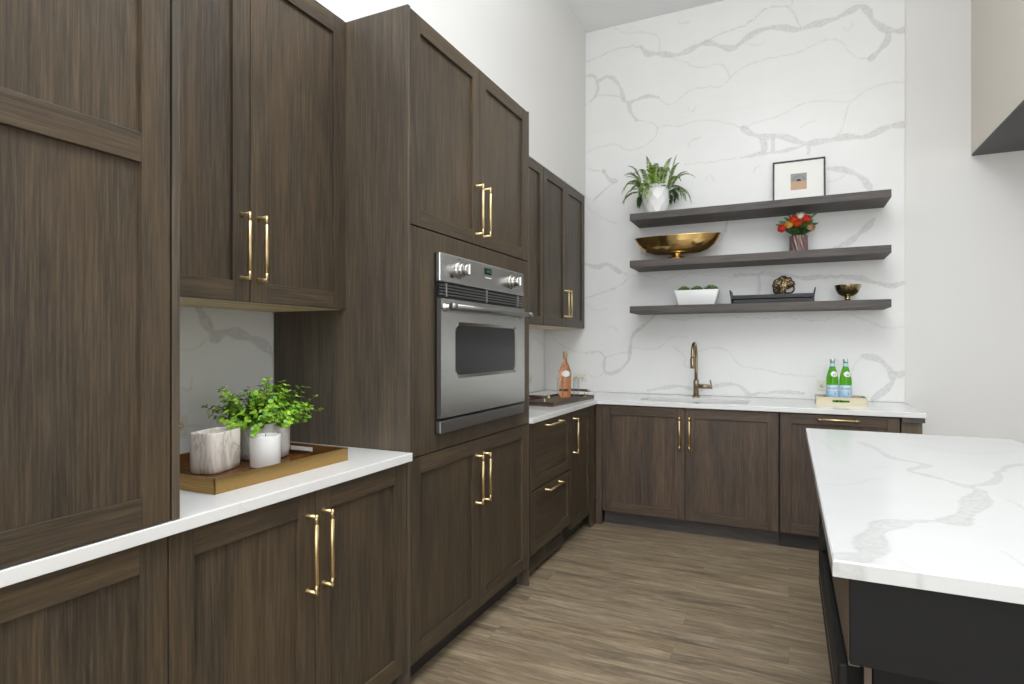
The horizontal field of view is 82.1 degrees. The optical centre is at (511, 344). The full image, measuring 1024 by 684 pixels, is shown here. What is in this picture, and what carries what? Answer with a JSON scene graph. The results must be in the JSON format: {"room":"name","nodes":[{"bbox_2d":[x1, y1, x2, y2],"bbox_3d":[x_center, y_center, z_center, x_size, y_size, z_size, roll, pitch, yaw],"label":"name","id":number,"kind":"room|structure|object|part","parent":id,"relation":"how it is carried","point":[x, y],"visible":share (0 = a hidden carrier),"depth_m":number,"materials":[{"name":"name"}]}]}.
{"room":"kitchen","nodes":[
{"label":"kitchen","id":0,"kind":"room"},
{"bbox_2d":[274,312,540,400],"bbox_3d":[-1.727,-0.686,1.236,0.223,4.000,8.966,0,0,25],"label":"wall","id":1,"kind":"structure","parent":0,"point":[274,312],"depth_m":2.50,"materials":[{"name":"paint"}]},
{"bbox_2d":[180,306,273,453],"bbox_3d":[-1.417,0.121,1.615,0.010,0.557,1.917,0,0,25],"label":"backsplash","id":2,"kind":"structure","parent":1,"relation":"attached to","point":[233,349],"depth_m":2.24,"materials":[{"name":"white stone"}]},
{"bbox_2d":[180,415,186,435],"bbox_3d":[-1.194,0.288,2.067,0.009,0.074,0.116,0,0,25],"label":"wall outlet","id":3,"kind":"object","parent":2,"relation":"attached to","point":[183,418],"visible":0.32,"depth_m":2.10,"materials":[{"name":"beige plastic"}]},
{"bbox_2d":[180,0,344,311],"bbox_3d":[-1.003,-0.703,1.980,0.427,1.130,0.908,0,0,25],"label":"upper cabinet","id":4,"kind":"object","parent":1,"relation":"attached to","point":[262,82],"visible":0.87,"depth_m":1.94,"materials":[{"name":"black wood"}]},
{"bbox_3d":[-0.954,-0.703,1.706,0.020,1.127,0.451,0,0,25],"label":"door","id":5,"kind":"part","parent":4,"relation":"part of","materials":[{"name":"brown wood"}]},
{"bbox_3d":[-0.844,-0.314,1.869,0.043,0.220,0.017,0,0,25],"label":"handle","id":6,"kind":"part","parent":4,"relation":"part of","materials":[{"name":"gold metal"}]},
{"bbox_3d":[-1.032,-0.144,1.994,0.362,0.012,0.904,0,0,25],"label":"panel","id":7,"kind":"part","parent":4,"relation":"part of","materials":[{"name":"brown wood"}]},
{"bbox_3d":[-0.815,-0.314,1.928,0.043,0.220,0.017,0,0,25],"label":"handle","id":8,"kind":"part","parent":4,"relation":"part of","materials":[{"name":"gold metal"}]},
{"bbox_3d":[-0.761,-0.703,2.117,0.020,1.127,0.451,0,0,25],"label":"door","id":9,"kind":"part","parent":4,"relation":"part of","materials":[{"name":"brown wood"}]},
{"bbox_2d":[529,157,542,325],"bbox_3d":[-0.126,-0.703,3.844,0.427,1.130,0.926,0,0,25],"label":"upper cabinet","id":10,"kind":"object","parent":1,"relation":"attached to","point":[535,169],"visible":0.16,"depth_m":4.09,"materials":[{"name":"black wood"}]},
{"bbox_2d":[529,328,543,391],"bbox_3d":[-0.121,0.121,4.371,0.010,0.557,1.888,0,0,25],"label":"backsplash","id":11,"kind":"structure","parent":1,"relation":"attached to","point":[536,336],"depth_m":5.07,"materials":[{"name":"white stone"}]},
{"bbox_2d":[529,167,583,328],"bbox_3d":[0.270,-0.703,4.686,0.427,1.130,0.926,0,0,25],"label":"upper cabinet","id":12,"kind":"object","parent":1,"relation":"attached to","point":[563,206],"visible":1,"depth_m":4.56,"materials":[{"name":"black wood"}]},
{"bbox_3d":[0.316,-0.703,4.408,0.020,1.127,0.460,0,0,25],"label":"door","id":13,"kind":"part","parent":12,"relation":"part of","materials":[{"name":"brown wood"}]},
{"bbox_3d":[0.240,-0.144,4.700,0.362,0.012,0.922,0,0,25],"label":"panel","id":14,"kind":"part","parent":12,"relation":"part of","materials":[{"name":"brown wood"}]},
{"bbox_3d":[0.429,-0.322,4.574,0.043,0.217,0.017,0,0,25],"label":"handle","id":15,"kind":"part","parent":12,"relation":"part of","materials":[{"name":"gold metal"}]},
{"bbox_3d":[0.457,-0.322,4.634,0.043,0.217,0.017,0,0,25],"label":"handle","id":16,"kind":"part","parent":12,"relation":"part of","materials":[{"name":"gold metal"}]},
{"bbox_3d":[0.513,-0.703,4.827,0.020,1.127,0.460,0,0,25],"label":"door","id":17,"kind":"part","parent":12,"relation":"part of","materials":[{"name":"brown wood"}]},
{"bbox_2d":[313,0,585,196],"bbox_3d":[-1.450,-1.979,1.096,0.397,1.414,8.949,0,0,25],"label":"wall","id":18,"kind":"structure","parent":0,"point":[534,51],"depth_m":4.01,"materials":[{"name":"paint"}]},
{"bbox_2d":[410,498,831,683],"bbox_3d":[1.277,1.364,-0.103,6.800,0.100,9.300,0,0,25],"label":"floor","id":19,"kind":"structure","parent":0,"point":[614,603],"depth_m":2.83,"materials":[{"name":"brown wood"}]},
{"bbox_2d":[0,537,167,683],"bbox_3d":[-1.262,0.873,1.062,0.703,0.882,0.920,0,0,25],"label":"base cabinet","id":20,"kind":"object","parent":19,"relation":"on","point":[102,620],"visible":0.61,"depth_m":1.21,"materials":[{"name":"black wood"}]},
{"bbox_2d":[0,441,412,587],"bbox_3d":[-1.094,0.416,1.464,0.702,0.031,1.918,0,0,25],"label":"countertop","id":21,"kind":"structure","parent":20,"relation":"on","point":[197,509],"depth_m":1.50,"materials":[{"name":"stone"}]},
{"bbox_2d":[0,0,179,568],"bbox_3d":[-1.280,-0.434,1.049,0.680,1.666,0.988,0,0,25],"label":"pantry cabinet","id":22,"kind":"object","parent":21,"relation":"on","point":[90,89],"visible":1,"depth_m":1.18,"materials":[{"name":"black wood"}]},
{"bbox_3d":[-1.074,-0.434,1.488,0.680,1.666,0.018,0,0,25],"label":"panel","id":23,"kind":"part","parent":22,"relation":"part of","materials":[{"name":"brown wood"}]},
{"bbox_2d":[180,442,347,494],"bbox_3d":[-0.869,0.378,1.892,0.418,0.044,0.524,0,0,25],"label":"serving tray","id":24,"kind":"object","parent":21,"relation":"on","point":[296,461],"visible":0.5,"depth_m":1.79,"materials":[{"name":"brown wood"}]},
{"bbox_2d":[190,427,239,474],"bbox_3d":[-0.930,0.330,1.848,0.096,0.124,0.150,0,0,7],"label":"vase","id":25,"kind":"object","parent":24,"relation":"on","point":[215,450],"visible":1,"depth_m":1.78,"materials":[{"name":"white stone"}]},
{"bbox_2d":[201,378,323,459],"bbox_3d":[-0.846,0.253,2.062,0.393,0.278,0.401,0,0,-38],"label":"potted plant","id":26,"kind":"object","parent":24,"relation":"on","point":[276,416],"visible":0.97,"depth_m":2.00,"materials":[{"name":"green plant"}]},
{"bbox_3d":[-0.875,0.330,2.069,0.176,0.124,0.176,0,0,25],"label":"pot","id":27,"kind":"part","parent":26,"relation":"part of","materials":[{"name":"stone"}]},
{"bbox_2d":[250,433,280,467],"bbox_3d":[-0.800,0.340,1.908,0.093,0.104,0.093,0,0,25],"label":"candle","id":28,"kind":"object","parent":24,"relation":"on","point":[265,448],"visible":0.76,"depth_m":1.87,"materials":[{"name":"white wax"}]},
{"bbox_2d":[167,463,406,683],"bbox_3d":[-0.867,0.873,1.901,0.703,0.882,0.934,0,0,25],"label":"base cabinet","id":29,"kind":"object","parent":19,"relation":"on","point":[309,588],"visible":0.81,"depth_m":1.71,"materials":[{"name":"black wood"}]},
{"bbox_3d":[-0.697,0.824,1.560,0.020,0.768,0.459,0,0,25],"label":"door","id":30,"kind":"part","parent":29,"relation":"part of","materials":[{"name":"brown wood"}]},
{"bbox_3d":[-0.585,0.614,1.726,0.043,0.239,0.017,0,0,25],"label":"handle","id":31,"kind":"part","parent":29,"relation":"part of","materials":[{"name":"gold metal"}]},
{"bbox_3d":[-0.556,0.614,1.786,0.043,0.239,0.017,0,0,25],"label":"handle","id":32,"kind":"part","parent":29,"relation":"part of","materials":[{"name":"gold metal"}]},
{"bbox_3d":[-0.501,0.824,1.978,0.020,0.768,0.459,0,0,25],"label":"door","id":33,"kind":"part","parent":29,"relation":"part of","materials":[{"name":"brown wood"}]},
{"bbox_2d":[275,4,528,683],"bbox_3d":[-0.435,0.021,2.841,0.722,2.586,1.132,0,0,25],"label":"tall cabinet","id":34,"kind":"object","parent":19,"relation":"on","point":[437,152],"visible":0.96,"depth_m":2.35,"materials":[{"name":"brown wood"}]},
{"bbox_3d":[-0.692,0.021,2.346,0.679,2.586,0.016,0,0,25],"label":"panel","id":35,"kind":"part","parent":34,"relation":"part of","materials":[{"name":"brown wood"}]},
{"bbox_3d":[-0.273,-0.861,2.462,0.020,0.810,0.544,0,0,25],"label":"door","id":36,"kind":"part","parent":34,"relation":"part of","materials":[{"name":"brown wood"}]},
{"bbox_3d":[-0.273,0.820,2.462,0.020,0.776,0.544,0,0,25],"label":"door","id":37,"kind":"part","parent":34,"relation":"part of","materials":[{"name":"brown wood"}]},
{"bbox_3d":[-0.144,-0.613,2.663,0.043,0.235,0.017,0,0,25],"label":"handle","id":38,"kind":"part","parent":34,"relation":"part of","materials":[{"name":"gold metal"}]},
{"bbox_3d":[-0.144,0.610,2.663,0.043,0.230,0.017,0,0,25],"label":"handle","id":39,"kind":"part","parent":34,"relation":"part of","materials":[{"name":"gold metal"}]},
{"bbox_2d":[435,252,533,433],"bbox_3d":[-0.298,-0.008,2.807,0.542,0.730,0.820,0,0,25],"label":"wall oven","id":40,"kind":"object","parent":34,"relation":"in","point":[480,320],"visible":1,"depth_m":2.62,"materials":[{"name":"silver metal"}]},
{"bbox_3d":[-0.197,-0.315,2.472,0.058,0.072,0.072,0,0,25],"label":"knob","id":41,"kind":"part","parent":40,"relation":"part of","materials":[{"name":"silver metal"}]},
{"bbox_3d":[-0.122,-0.314,2.724,0.022,0.118,0.820,0,0,25],"label":"control panel","id":42,"kind":"part","parent":40,"relation":"part of","materials":[{"name":"metal"}]},
{"bbox_3d":[-0.121,0.331,2.724,0.024,0.052,0.820,0,0,25],"label":"trim","id":43,"kind":"part","parent":40,"relation":"part of","materials":[{"name":"metal"}]},
{"bbox_3d":[-0.118,0.054,2.722,0.020,0.483,0.820,0,0,25],"label":"door","id":44,"kind":"part","parent":40,"relation":"part of","materials":[{"name":"metal"}]},
{"bbox_3d":[-0.084,-0.153,2.697,0.062,0.036,0.792,0,0,25],"label":"handle","id":45,"kind":"part","parent":40,"relation":"part of","materials":[{"name":"metal"}]},
{"bbox_3d":[0.022,-0.315,2.938,0.058,0.072,0.072,0,0,25],"label":"knob","id":46,"kind":"part","parent":40,"relation":"part of","materials":[{"name":"silver metal"}]},
{"bbox_3d":[-0.113,-0.613,2.729,0.043,0.235,0.017,0,0,25],"label":"handle","id":47,"kind":"part","parent":34,"relation":"part of","materials":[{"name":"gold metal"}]},
{"bbox_3d":[-0.113,0.610,2.729,0.043,0.230,0.017,0,0,25],"label":"handle","id":48,"kind":"part","parent":34,"relation":"part of","materials":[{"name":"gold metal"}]},
{"bbox_3d":[-0.040,0.820,2.957,0.020,0.776,0.544,0,0,25],"label":"door","id":49,"kind":"part","parent":34,"relation":"part of","materials":[{"name":"brown wood"}]},
{"bbox_3d":[-0.040,-0.861,2.957,0.020,0.810,0.544,0,0,25],"label":"door","id":50,"kind":"part","parent":34,"relation":"part of","materials":[{"name":"brown wood"}]},
{"bbox_3d":[-0.217,0.021,3.355,0.679,2.586,0.016,0,0,25],"label":"panel","id":51,"kind":"part","parent":34,"relation":"part of","materials":[{"name":"brown wood"}]},
{"bbox_2d":[529,412,570,572],"bbox_3d":[-0.029,0.874,3.658,0.683,0.881,0.671,0,0,25],"label":"base cabinet","id":52,"kind":"object","parent":19,"relation":"on","point":[549,439],"visible":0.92,"depth_m":3.49,"materials":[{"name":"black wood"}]},
{"bbox_3d":[0.235,0.989,3.543,0.020,0.347,0.653,0,0,25],"label":"drawer","id":53,"kind":"part","parent":52,"relation":"part of","materials":[{"name":"brown wood"}]},
{"bbox_3d":[0.235,0.624,3.543,0.020,0.368,0.653,0,0,25],"label":"drawer","id":54,"kind":"part","parent":52,"relation":"part of","materials":[{"name":"brown wood"}]},
{"bbox_3d":[0.260,0.842,3.522,0.043,0.017,0.235,0,0,25],"label":"handle","id":55,"kind":"part","parent":52,"relation":"part of","materials":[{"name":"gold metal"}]},
{"bbox_3d":[0.260,0.466,3.522,0.043,0.017,0.235,0,0,25],"label":"handle","id":56,"kind":"part","parent":52,"relation":"part of","materials":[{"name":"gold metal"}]},
{"bbox_2d":[562,405,594,542],"bbox_3d":[0.219,0.873,4.210,0.703,0.882,0.532,0,0,25],"label":"base cabinet","id":57,"kind":"object","parent":19,"relation":"on","point":[582,469],"visible":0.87,"depth_m":4.09,"materials":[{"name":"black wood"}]},
{"bbox_3d":[0.422,0.597,3.865,0.043,0.240,0.017,0,0,25],"label":"handle","id":58,"kind":"part","parent":57,"relation":"part of","materials":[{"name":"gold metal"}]},
{"bbox_3d":[0.468,0.824,4.038,0.020,0.768,0.424,0,0,25],"label":"door","id":59,"kind":"part","parent":57,"relation":"part of","materials":[{"name":"brown wood"}]},
{"bbox_2d":[596,404,778,544],"bbox_3d":[1.295,0.874,4.329,1.226,0.881,0.683,0,0,25],"label":"base cabinet","id":60,"kind":"object","parent":19,"relation":"on","point":[715,473],"visible":0.98,"depth_m":4.04,"materials":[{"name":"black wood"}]},
{"bbox_3d":[0.928,0.824,4.183,0.585,0.768,0.020,0,0,25],"label":"door","id":61,"kind":"part","parent":60,"relation":"part of","materials":[{"name":"brown wood"}]},
{"bbox_3d":[1.151,0.607,4.043,0.017,0.235,0.043,0,0,25],"label":"handle","id":62,"kind":"part","parent":60,"relation":"part of","materials":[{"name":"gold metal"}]},
{"bbox_3d":[1.211,0.607,4.015,0.017,0.235,0.043,0,0,25],"label":"handle","id":63,"kind":"part","parent":60,"relation":"part of","materials":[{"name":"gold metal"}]},
{"bbox_2d":[529,390,925,423],"bbox_3d":[1.102,0.416,3.794,2.694,0.031,1.896,0,0,25],"label":"countertop","id":64,"kind":"structure","parent":60,"relation":"on","point":[883,409],"depth_m":3.95,"materials":[{"name":"stone"}]},
{"bbox_2d":[529,388,593,406],"bbox_3d":[0.314,0.365,4.161,0.290,0.070,0.688,0,0,30],"label":"serving tray","id":65,"kind":"object","parent":64,"relation":"on","point":[553,400],"visible":0.63,"depth_m":4.10,"materials":[{"name":"brown wood"}]},
{"bbox_3d":[0.147,0.340,3.878,0.210,0.018,0.018,0,0,30],"label":"handle","id":66,"kind":"part","parent":65,"relation":"part of","materials":[{"name":"brown"}]},
{"bbox_2d":[559,352,571,397],"bbox_3d":[0.392,0.218,4.346,0.095,0.337,0.095,0,0,-44],"label":"wine bottle","id":67,"kind":"object","parent":65,"relation":"on","point":[565,376],"visible":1,"depth_m":4.31,"materials":[{"name":"brown"}]},
{"bbox_3d":[0.480,0.340,4.444,0.210,0.018,0.018,0,0,30],"label":"handle","id":68,"kind":"part","parent":65,"relation":"part of","materials":[{"name":"brown"}]},
{"bbox_2d":[640,406,744,410],"bbox_3d":[1.328,0.547,4.279,0.756,0.229,0.341,0,0,25],"label":"sink","id":69,"kind":"object","parent":64,"relation":"in","point":[640,406],"visible":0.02,"depth_m":4.13,"materials":[{"name":"silver metal"}]},
{"bbox_2d":[690,342,711,396],"bbox_3d":[1.419,0.189,4.431,0.152,0.422,0.240,0,0,25],"label":"faucet","id":70,"kind":"object","parent":64,"relation":"on","point":[694,351],"visible":1,"depth_m":4.51,"materials":[{"name":"gold metal"}]},
{"bbox_3d":[1.376,0.127,4.442,0.025,0.297,0.215,0,0,25],"label":"spout","id":71,"kind":"part","parent":70,"relation":"part of","materials":[{"name":"gold metal"}]},
{"bbox_2d":[815,394,866,405],"bbox_3d":[2.224,0.374,3.988,0.298,0.052,0.210,0,0,25],"label":"serving tray","id":72,"kind":"object","parent":64,"relation":"on","point":[821,399],"visible":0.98,"depth_m":3.90,"materials":[{"name":"beige wood"}]},
{"bbox_2d":[826,359,838,401],"bbox_3d":[2.170,0.245,3.984,0.077,0.297,0.077,0,0,25],"label":"water bottle","id":73,"kind":"object","parent":72,"relation":"on","point":[832,381],"visible":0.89,"depth_m":3.96,"materials":[{"name":"green glass"}]},
{"bbox_2d":[839,359,851,402],"bbox_3d":[2.240,0.245,3.951,0.077,0.297,0.077,0,0,25],"label":"water bottle","id":74,"kind":"object","parent":72,"relation":"on","point":[845,380],"visible":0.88,"depth_m":3.93,"materials":[{"name":"green glass"}]},
{"bbox_3d":[1.461,0.824,3.932,0.585,0.768,0.020,0,0,25],"label":"door","id":75,"kind":"part","parent":60,"relation":"part of","materials":[{"name":"brown wood"}]},
{"bbox_2d":[779,412,899,550],"bbox_3d":[2.147,0.874,3.917,0.660,0.881,0.663,0,0,25],"label":"dishwasher","id":76,"kind":"object","parent":19,"relation":"on","point":[798,499],"visible":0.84,"depth_m":3.76,"materials":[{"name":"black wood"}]},
{"bbox_3d":[2.015,0.466,3.637,0.235,0.017,0.043,0,0,25],"label":"handle","id":77,"kind":"part","parent":76,"relation":"part of","materials":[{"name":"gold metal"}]},
{"bbox_2d":[900,417,924,433],"bbox_3d":[2.518,0.874,3.783,0.115,0.880,0.670,0,0,25],"label":"end panel","id":78,"kind":"object","parent":19,"relation":"on","point":[907,425],"visible":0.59,"depth_m":3.50,"materials":[{"name":"brown wood"}]},
{"bbox_3d":[2.382,0.448,3.493,0.115,0.027,0.030,0,0,25],"label":"rail","id":79,"kind":"part","parent":78,"relation":"part of","materials":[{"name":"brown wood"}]},
{"bbox_2d":[819,507,1023,683],"bbox_3d":[1.349,0.873,1.789,0.748,0.882,1.850,0,0,25],"label":"kitchen island","id":80,"kind":"object","parent":19,"relation":"on","point":[876,633],"visible":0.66,"depth_m":1.06,"materials":[{"name":"black"}]},
{"bbox_3d":[0.806,0.681,1.492,0.016,0.138,0.810,0,0,25],"label":"drawer","id":81,"kind":"part","parent":80,"relation":"part of","materials":[{"name":"black wood"}]},
{"bbox_3d":[0.823,0.522,1.484,0.019,0.179,0.810,0,0,25],"label":"rail","id":82,"kind":"part","parent":80,"relation":"part of","materials":[{"name":"brown"}]},
{"bbox_3d":[0.884,0.907,1.150,0.308,0.614,0.020,0,0,25],"label":"panel","id":83,"kind":"part","parent":80,"relation":"part of","materials":[{"name":"black wood"}]},
{"bbox_2d":[806,428,1023,603],"bbox_3d":[1.361,0.416,1.797,0.786,0.031,1.919,0,0,25],"label":"island countertop","id":84,"kind":"structure","parent":80,"relation":"on","point":[937,513],"depth_m":1.43,"materials":[{"name":"stone"}]},
{"bbox_2d":[565,0,722,32],"bbox_3d":[1.277,-2.736,-0.103,6.800,0.100,9.300,0,0,25],"label":"ceiling","id":85,"kind":"structure","parent":0,"point":[592,15],"depth_m":4.71,"materials":[{"name":"paint"}]},
{"bbox_2d":[971,0,1023,155],"bbox_3d":[3.344,-1.972,2.755,1.500,1.428,1.900,0,0,25],"label":"range hood","id":86,"kind":"object","parent":85,"relation":"attached to","point":[997,26],"visible":1,"depth_m":3.50,"materials":[{"name":"paint"}]},
{"bbox_3d":[3.345,-1.266,2.755,1.496,0.016,1.897,0,0,25],"label":"underside panel","id":87,"kind":"part","parent":86,"relation":"part of","materials":[{"name":"grey metal"}]},
{"bbox_2d":[544,0,1023,497],"bbox_3d":[3.203,-0.686,3.991,6.800,4.000,0.250,0,0,25],"label":"wall","id":88,"kind":"structure","parent":0,"point":[732,89],"depth_m":4.32,"materials":[{"name":"white stone"}]},
{"bbox_2d":[573,373,585,381],"bbox_3d":[0.586,0.284,5.080,0.116,0.074,0.009,0,0,25],"label":"wall outlet","id":89,"kind":"object","parent":88,"relation":"attached to","point":[577,377],"visible":1,"depth_m":5.08,"materials":[{"name":"beige plastic"}]},
{"bbox_2d":[630,189,890,227],"bbox_3d":[1.763,-0.990,4.348,1.723,0.052,0.330,0,0,25],"label":"floating shelf","id":90,"kind":"object","parent":88,"relation":"attached to","point":[877,198],"visible":1,"depth_m":4.25,"materials":[{"name":"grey wood"}]},
{"bbox_2d":[642,186,669,212],"bbox_3d":[1.128,-1.120,4.619,0.206,0.208,0.212,0,0,25],"label":"pot","id":91,"kind":"object","parent":90,"relation":"on","point":[657,198],"depth_m":4.54,"materials":[{"name":"white ceramic"}]},
{"bbox_2d":[622,155,692,212],"bbox_3d":[1.117,-1.241,4.555,0.569,0.449,0.475,0,0,25],"label":"potted fern","id":92,"kind":"object","parent":90,"relation":"on","point":[653,198],"visible":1,"depth_m":4.53,"materials":[{"name":"green plant"}]},
{"bbox_2d":[773,156,825,199],"bbox_3d":[2.101,-1.189,4.311,0.348,0.345,0.060,0,0,25],"label":"picture frame","id":93,"kind":"object","parent":90,"relation":"on","point":[800,178],"visible":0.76,"depth_m":4.31,"materials":[{"name":"black"}]},
{"bbox_2d":[791,172,806,189],"bbox_3d":[2.099,-1.197,4.309,0.106,0.124,0.001,0,-7,25],"label":"print","id":94,"kind":"object","parent":93,"relation":"attached to","point":[798,179],"depth_m":4.31,"materials":[{"name":"multicoloured"}]},
{"bbox_2d":[630,245,890,271],"bbox_3d":[1.763,-0.627,4.348,1.723,0.052,0.330,0,0,25],"label":"floating shelf","id":95,"kind":"object","parent":88,"relation":"attached to","point":[878,252],"visible":1,"depth_m":4.22,"materials":[{"name":"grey wood"}]},
{"bbox_2d":[634,232,721,257],"bbox_3d":[1.274,-0.746,4.545,0.660,0.185,0.254,0,0,25],"label":"footed bowl","id":96,"kind":"object","parent":95,"relation":"on","point":[674,245],"visible":0.86,"depth_m":4.45,"materials":[{"name":"gold metal"}]},
{"bbox_2d":[789,235,807,250],"bbox_3d":[2.042,-0.714,4.194,0.124,0.122,0.124,0,0,25],"label":"flower vase","id":97,"kind":"object","parent":95,"relation":"on","point":[796,242],"visible":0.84,"depth_m":4.15,"materials":[{"name":"pink"}]},
{"bbox_2d":[777,224,791,234],"bbox_3d":[1.958,-0.769,4.176,0.139,0.174,0.057,0,0,7],"label":"tulip","id":98,"kind":"object","parent":97,"relation":"in","point":[781,228],"visible":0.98,"depth_m":4.18,"materials":[{"name":"red plant"}]},
{"bbox_2d":[784,221,794,234],"bbox_3d":[1.983,-0.780,4.154,0.114,0.195,0.057,0,0,-11],"label":"ranunculus","id":99,"kind":"object","parent":97,"relation":"in","point":[788,224],"visible":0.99,"depth_m":4.14,"materials":[{"name":"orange plant"}]},
{"bbox_2d":[788,215,797,234],"bbox_3d":[1.991,-0.798,4.163,0.062,0.232,0.090,0,0,25],"label":"ranunculus","id":100,"kind":"object","parent":97,"relation":"in","point":[792,218],"visible":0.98,"depth_m":4.14,"materials":[{"name":"orange plant"}]},
{"bbox_2d":[792,219,801,229],"bbox_3d":[2.007,-0.783,4.144,0.062,0.201,0.106,0,0,25],"label":"ranunculus","id":101,"kind":"object","parent":97,"relation":"in","point":[798,222],"visible":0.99,"depth_m":4.11,"materials":[{"name":"orange plant"}]},
{"bbox_2d":[776,211,819,234],"bbox_3d":[2.024,-0.847,4.175,0.283,0.178,0.162,0,0,25],"label":"greenery","id":102,"kind":"object","parent":97,"relation":"in","point":[802,228],"visible":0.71,"depth_m":4.15,"materials":[{"name":"green plant"}]},
{"bbox_2d":[796,212,806,219],"bbox_3d":[2.045,-0.813,4.165,0.077,0.261,0.071,0,0,25],"label":"ranunculus","id":103,"kind":"object","parent":97,"relation":"in","point":[800,215],"visible":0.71,"depth_m":4.15,"materials":[{"name":"beige plant"}]},
{"bbox_2d":[802,215,810,222],"bbox_3d":[2.048,-0.796,4.132,0.057,0.227,0.099,0,0,-33],"label":"tulip","id":104,"kind":"object","parent":97,"relation":"in","point":[806,218],"visible":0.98,"depth_m":4.11,"materials":[{"name":"red plant"}]},
{"bbox_2d":[803,224,815,234],"bbox_3d":[2.069,-0.768,4.130,0.110,0.171,0.054,0,0,44],"label":"ranunculus","id":105,"kind":"object","parent":97,"relation":"in","point":[811,227],"visible":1,"depth_m":4.10,"materials":[{"name":"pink plant"}]},
{"bbox_2d":[630,299,890,314],"bbox_3d":[1.763,-0.273,4.348,1.723,0.052,0.330,0,0,25],"label":"floating shelf","id":106,"kind":"object","parent":88,"relation":"attached to","point":[876,304],"visible":1,"depth_m":4.20,"materials":[{"name":"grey wood"}]},
{"bbox_2d":[674,284,719,304],"bbox_3d":[1.415,-0.378,4.501,0.328,0.157,0.120,0,0,25],"label":"succulent planter","id":107,"kind":"object","parent":106,"relation":"on","point":[709,294],"visible":0.98,"depth_m":4.45,"materials":[{"name":"white ceramic"}]},
{"bbox_2d":[729,287,815,303],"bbox_3d":[1.885,-0.349,4.269,0.562,0.100,0.208,0,0,25],"label":"display tray","id":108,"kind":"object","parent":106,"relation":"on","point":[796,297],"visible":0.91,"depth_m":4.18,"materials":[{"name":"black metal"}]},
{"bbox_3d":[1.885,-0.346,4.269,0.532,0.026,0.208,0,0,25],"label":"rail","id":109,"kind":"part","parent":108,"relation":"part of","materials":[{"name":"black metal"}]},
{"bbox_2d":[772,276,795,293],"bbox_3d":[1.955,-0.420,4.235,0.156,0.157,0.156,0,0,25],"label":"decorative ball","id":110,"kind":"object","parent":108,"relation":"on","point":[779,288],"visible":0.95,"depth_m":4.21,"materials":[{"name":"gold metal"}]},
{"bbox_2d":[834,284,860,299],"bbox_3d":[2.324,-0.356,4.073,0.165,0.114,0.165,0,0,25],"label":"footed bowl","id":111,"kind":"object","parent":106,"relation":"on","point":[846,290],"visible":0.84,"depth_m":4.02,"materials":[{"name":"gold metal"}]},
{"bbox_2d":[817,380,825,390],"bbox_3d":[2.286,0.296,4.280,0.116,0.074,0.009,0,0,25],"label":"wall outlet","id":112,"kind":"object","parent":88,"relation":"attached to","point":[821,384],"visible":0.51,"depth_m":4.29,"materials":[{"name":"beige plastic"}]}
]}

